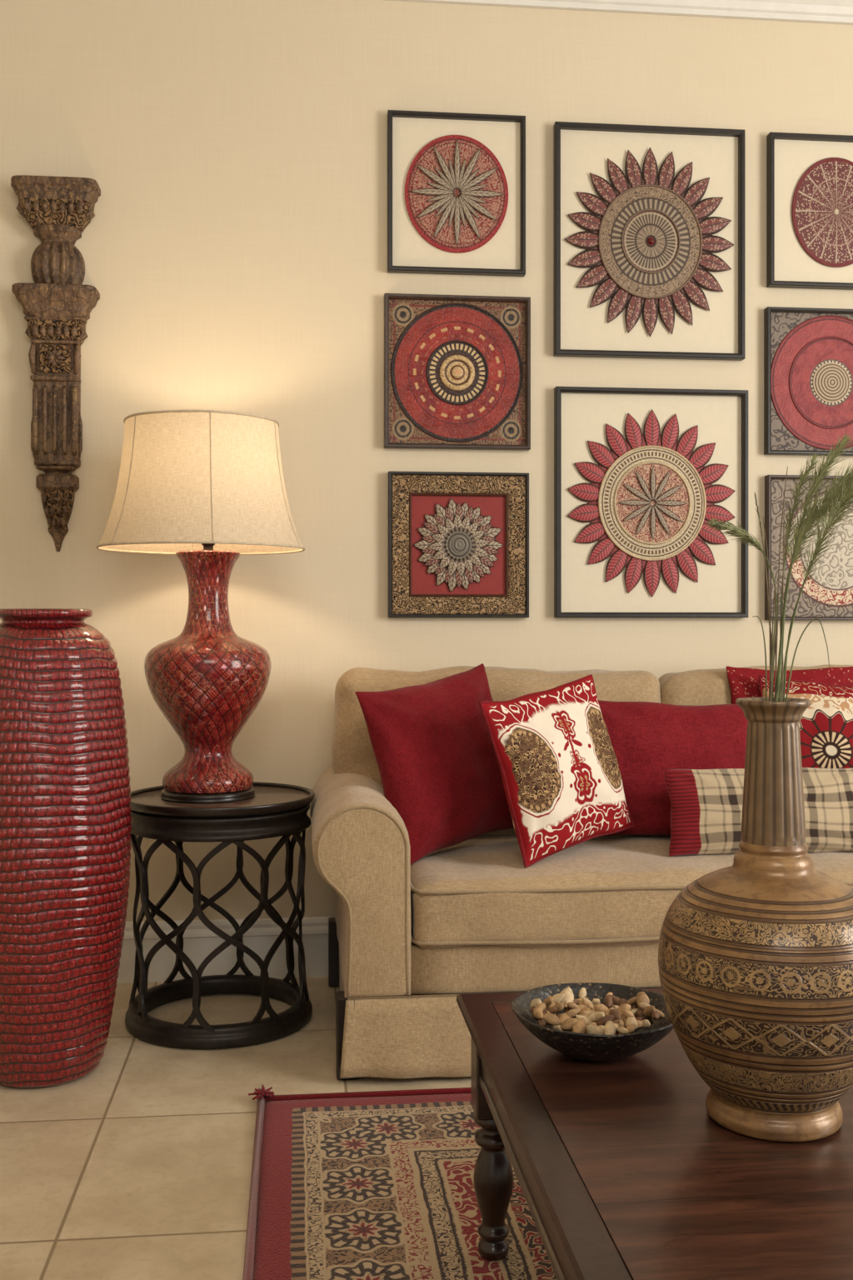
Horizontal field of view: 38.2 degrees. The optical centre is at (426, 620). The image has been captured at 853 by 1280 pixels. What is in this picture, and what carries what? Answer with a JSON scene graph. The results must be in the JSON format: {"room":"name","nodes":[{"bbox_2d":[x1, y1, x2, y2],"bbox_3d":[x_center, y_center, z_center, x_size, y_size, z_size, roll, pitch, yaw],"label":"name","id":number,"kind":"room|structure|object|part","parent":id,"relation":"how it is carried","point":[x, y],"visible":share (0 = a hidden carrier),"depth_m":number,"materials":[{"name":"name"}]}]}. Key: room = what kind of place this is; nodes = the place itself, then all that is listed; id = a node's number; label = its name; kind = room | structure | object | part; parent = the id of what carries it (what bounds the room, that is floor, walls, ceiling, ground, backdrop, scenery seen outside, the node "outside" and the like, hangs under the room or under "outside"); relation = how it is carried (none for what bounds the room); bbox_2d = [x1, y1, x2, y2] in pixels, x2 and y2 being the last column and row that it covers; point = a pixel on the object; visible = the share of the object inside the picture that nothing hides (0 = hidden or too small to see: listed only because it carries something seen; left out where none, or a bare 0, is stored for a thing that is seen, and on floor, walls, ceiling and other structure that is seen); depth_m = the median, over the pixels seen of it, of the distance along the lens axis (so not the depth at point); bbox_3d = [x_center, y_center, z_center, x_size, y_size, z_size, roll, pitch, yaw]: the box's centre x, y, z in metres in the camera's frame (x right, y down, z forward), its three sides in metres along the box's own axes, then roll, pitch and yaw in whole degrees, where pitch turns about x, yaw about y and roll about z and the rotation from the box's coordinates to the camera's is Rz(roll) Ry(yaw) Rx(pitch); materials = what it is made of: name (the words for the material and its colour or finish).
{"room":"living room","nodes":[
{"label":"living room","id":0,"kind":"room"},
{"bbox_2d":[0,976,655,1279],"bbox_3d":[1.009,1.110,0.920,7.000,0.100,6.020,0,0,-6],"label":"floor","id":1,"kind":"structure","parent":0,"point":[138,1166],"depth_m":2.50,"materials":[{"name":"tile"}]},
{"bbox_2d":[0,608,131,1088],"bbox_3d":[-0.901,0.513,2.900,0.403,1.082,0.403,0,0,4],"label":"floor vase","id":2,"kind":"object","parent":1,"relation":"on","point":[66,817],"visible":1,"depth_m":2.75,"materials":[{"name":"red ceramic"}]},
{"bbox_2d":[125,781,314,1049],"bbox_3d":[-0.550,0.758,3.280,0.503,0.596,0.503,0,0,41],"label":"side table","id":3,"kind":"object","parent":1,"relation":"on","point":[275,810],"visible":0.9,"depth_m":3.13,"materials":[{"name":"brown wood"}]},
{"bbox_2d":[95,410,305,802],"bbox_3d":[-0.597,-0.043,3.279,0.548,1.019,0.548,0,0,-31],"label":"table lamp","id":4,"kind":"object","parent":3,"relation":"on","point":[205,488],"visible":1,"depth_m":3.14,"materials":[{"name":"red ceramic"}]},
{"bbox_3d":[-0.597,-0.358,3.279,0.540,0.332,0.545,0,0,-6],"label":"lamp shade","id":5,"kind":"part","parent":4,"relation":"part of","materials":[{"name":"fabric"}]},
{"bbox_3d":[-0.597,-0.358,3.279,0.546,0.339,0.552,0,0,-6],"label":"shade trim","id":6,"kind":"part","parent":4,"relation":"part of","materials":[{"name":"beige fabric"}]},
{"bbox_2d":[201,543,214,549],"bbox_3d":[-0.581,-0.214,3.280,0.060,0.077,0.060,0,0,-6],"label":"socket","id":7,"kind":"object","parent":4,"relation":"attached to","point":[206,546],"depth_m":3.27,"materials":[{"name":"brown metal"}]},
{"bbox_2d":[242,1085,557,1279],"bbox_3d":[0.777,1.044,1.708,2.116,0.042,2.281,0,0,-6],"label":"area rug","id":8,"kind":"object","parent":1,"relation":"on","point":[373,1185],"visible":0.44,"depth_m":2.26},
{"bbox_2d":[456,987,852,1279],"bbox_3d":[0.720,0.839,1.609,1.232,0.417,1.090,0,0,-6],"label":"coffee table","id":9,"kind":"object","parent":8,"relation":"on","point":[622,1168],"visible":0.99,"depth_m":1.45,"materials":[{"name":"brown wood"}]},
{"bbox_3d":[0.111,0.927,2.038,0.067,0.240,0.067,0,0,-6],"label":"leg","id":10,"kind":"part","parent":9,"relation":"part of","materials":[{"name":"brown wood"}]},
{"bbox_2d":[510,982,674,1061],"bbox_3d":[0.247,0.592,1.804,0.246,0.074,0.246,0,0,-36],"label":"decorative bowl","id":11,"kind":"object","parent":9,"relation":"on","point":[591,1022],"visible":0.98,"depth_m":1.78,"materials":[{"name":"black ceramic"}]},
{"bbox_2d":[658,697,852,1141],"bbox_3d":[0.441,0.364,1.567,0.288,0.529,0.288,0,0,-6],"label":"vase","id":12,"kind":"object","parent":9,"relation":"on","point":[756,952],"visible":1,"depth_m":1.48,"materials":[{"name":"brown ceramic"}]},
{"bbox_2d":[705,433,852,701],"bbox_3d":[0.475,-0.036,1.578,0.243,0.402,0.142,0,0,8],"label":"grass stems","id":13,"kind":"object","parent":12,"relation":"in","point":[845,490],"visible":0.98,"depth_m":1.56,"materials":[{"name":"green plant"}]},
{"bbox_2d":[310,664,852,1079],"bbox_3d":[0.706,0.593,3.331,2.029,0.932,0.892,0,0,-6],"label":"sofa","id":14,"kind":"object","parent":1,"relation":"on","point":[468,917],"visible":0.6,"depth_m":2.88,"materials":[{"name":"fabric"}]},
{"bbox_3d":[-0.188,0.644,3.234,0.230,0.457,0.808,0,0,-6],"label":"arm","id":15,"kind":"part","parent":14,"relation":"part of","materials":[{"name":"fabric"}]},
{"bbox_2d":[355,663,514,864],"bbox_3d":[0.050,0.365,3.212,0.490,0.498,0.206,0,0,-40],"label":"throw pillow","id":16,"kind":"object","parent":14,"relation":"on","point":[435,754],"visible":0.8,"depth_m":3.12,"materials":[{"name":"red fabric"}]},
{"bbox_2d":[331,665,661,835],"bbox_3d":[0.206,0.381,3.514,0.951,0.501,0.283,0,-7,-5],"label":"cushion","id":17,"kind":"object","parent":14,"relation":"on","point":[352,753],"depth_m":3.43,"materials":[{"name":"fabric"}]},
{"bbox_3d":[0.707,0.815,3.317,1.600,0.120,0.740,0,0,-6],"label":"rail","id":18,"kind":"part","parent":14,"relation":"part of","materials":[{"name":"fabric"}]},
{"bbox_2d":[478,674,634,868],"bbox_3d":[0.340,0.369,3.119,0.453,0.455,0.180,0,0,-43],"label":"throw pillow","id":19,"kind":"object","parent":14,"relation":"on","point":[557,757],"visible":1,"depth_m":3.05,"materials":[{"name":"fabric"}]},
{"bbox_2d":[410,835,852,948],"bbox_3d":[0.713,0.684,3.253,1.580,0.208,0.692,0,0,-6],"label":"seat cushion","id":20,"kind":"object","parent":14,"relation":"on","point":[616,891],"depth_m":2.89,"materials":[{"name":"fabric"}]},
{"bbox_2d":[598,700,748,836],"bbox_3d":[0.681,0.407,3.363,0.549,0.390,0.165,0,0,-2],"label":"lumbar pillow","id":21,"kind":"object","parent":14,"relation":"on","point":[648,739],"visible":0.34,"depth_m":3.33,"materials":[{"name":"red fabric"}]},
{"bbox_2d":[658,664,852,705],"bbox_3d":[1.124,0.386,3.614,0.951,0.516,0.293,0,-7,-6],"label":"cushion","id":22,"kind":"object","parent":14,"relation":"on","point":[698,687],"depth_m":3.50,"materials":[{"name":"fabric"}]},
{"bbox_2d":[665,767,852,855],"bbox_3d":[0.898,0.485,3.155,0.583,0.213,0.111,0,0,-7],"label":"lumbar pillow","id":23,"kind":"object","parent":14,"relation":"on","point":[707,810],"visible":0.74,"depth_m":3.12,"materials":[{"name":"fabric"}]},
{"bbox_2d":[725,665,852,704],"bbox_3d":[1.044,0.315,3.470,0.387,0.373,0.123,0,0,-4],"label":"throw pillow","id":24,"kind":"object","parent":14,"relation":"on","point":[743,682],"visible":0.25,"depth_m":3.49,"materials":[{"name":"red fabric"}]},
{"bbox_2d":[759,675,852,768],"bbox_3d":[1.127,0.367,3.385,0.438,0.434,0.167,0,0,3],"label":"throw pillow","id":25,"kind":"object","parent":14,"relation":"on","point":[827,725],"visible":0.29,"depth_m":3.35,"materials":[{"name":"red fabric"}]},
{"bbox_2d":[0,0,852,921],"bbox_3d":[0.701,-0.455,3.854,7.000,3.030,0.120,0,0,-6],"label":"wall","id":26,"kind":"structure","parent":0,"point":[234,247],"depth_m":3.68,"materials":[{"name":"beige paint"}]},
{"bbox_2d":[10,175,100,551],"bbox_3d":[-1.072,-0.736,3.562,0.243,1.066,0.088,0,0,-6],"label":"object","id":27,"kind":"object","parent":26,"relation":"attached to","point":[57,307],"visible":1,"depth_m":3.55,"materials":[{"name":"brown wood"}]},
{"bbox_3d":[-1.072,-0.756,3.557,0.088,0.080,0.016,0,0,-6],"label":"panel","id":28,"kind":"part","parent":27,"relation":"part of","materials":[{"name":"brown wood"}]},
{"bbox_3d":[-1.073,-1.030,3.567,0.154,0.129,0.077,0,0,-6],"label":"bulb","id":29,"kind":"part","parent":27,"relation":"part of","materials":[{"name":"brown wood"}]},
{"bbox_2d":[116,916,334,983],"bbox_3d":[0.708,0.973,3.784,7.000,0.175,0.019,0,0,-6],"label":"baseboard","id":30,"kind":"structure","parent":26,"relation":"attached to","point":[199,941],"depth_m":3.64,"materials":[{"name":"white paint"}]},
{"bbox_2d":[387,110,525,276],"bbox_3d":[0.091,-1.285,3.713,0.417,0.478,0.030,0,0,-6],"label":"art","id":31,"kind":"object","parent":26,"relation":"attached to","point":[457,181],"visible":1,"depth_m":3.71,"materials":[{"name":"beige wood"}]},
{"bbox_2d":[384,293,530,450],"bbox_3d":[0.093,-0.748,3.713,0.442,0.459,0.030,0,0,-6],"label":"art","id":32,"kind":"object","parent":26,"relation":"attached to","point":[457,367],"visible":1,"depth_m":3.71,"materials":[{"name":"brown wood"}]},
{"bbox_2d":[388,470,529,617],"bbox_3d":[0.097,-0.228,3.711,0.425,0.436,0.036,0,0,-6],"label":"art","id":33,"kind":"object","parent":26,"relation":"attached to","point":[458,542],"visible":1,"depth_m":3.71,"materials":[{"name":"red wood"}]},
{"bbox_2d":[389,0,852,24],"bbox_3d":[0.712,-1.917,3.747,7.000,0.104,0.094,0,0,-6],"label":"trim","id":34,"kind":"structure","parent":26,"relation":"attached to","point":[833,12],"depth_m":3.79,"materials":[{"name":"white paint"}]},
{"bbox_2d":[553,121,745,360],"bbox_3d":[0.684,-1.158,3.772,0.593,0.704,0.036,0,0,-6],"label":"art","id":35,"kind":"object","parent":26,"relation":"attached to","point":[649,222],"visible":1,"depth_m":3.77,"materials":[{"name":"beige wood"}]},
{"bbox_2d":[554,386,748,617],"bbox_3d":[0.690,-0.359,3.774,0.601,0.699,0.033,0,0,-6],"label":"art","id":36,"kind":"object","parent":26,"relation":"attached to","point":[641,475],"visible":1,"depth_m":3.77,"materials":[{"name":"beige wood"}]},
{"bbox_2d":[764,306,852,455],"bbox_3d":[1.262,-0.742,3.836,0.425,0.453,0.030,0,0,-6],"label":"art","id":37,"kind":"object","parent":26,"relation":"attached to","point":[808,352],"visible":0.99,"depth_m":3.83,"materials":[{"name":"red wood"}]},
{"bbox_2d":[765,475,852,619],"bbox_3d":[1.263,-0.226,3.836,0.425,0.448,0.030,0,0,-6],"label":"art","id":38,"kind":"object","parent":26,"relation":"attached to","point":[828,595],"visible":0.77,"depth_m":3.83,"materials":[{"name":"black wood"},{"name":"patterned fabric"}]},
{"bbox_2d":[766,131,852,289],"bbox_3d":[1.274,-1.270,3.836,0.434,0.471,0.032,0,0,-6],"label":"art","id":39,"kind":"object","parent":26,"relation":"attached to","point":[810,177],"visible":1,"depth_m":3.83,"materials":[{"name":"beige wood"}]}
]}

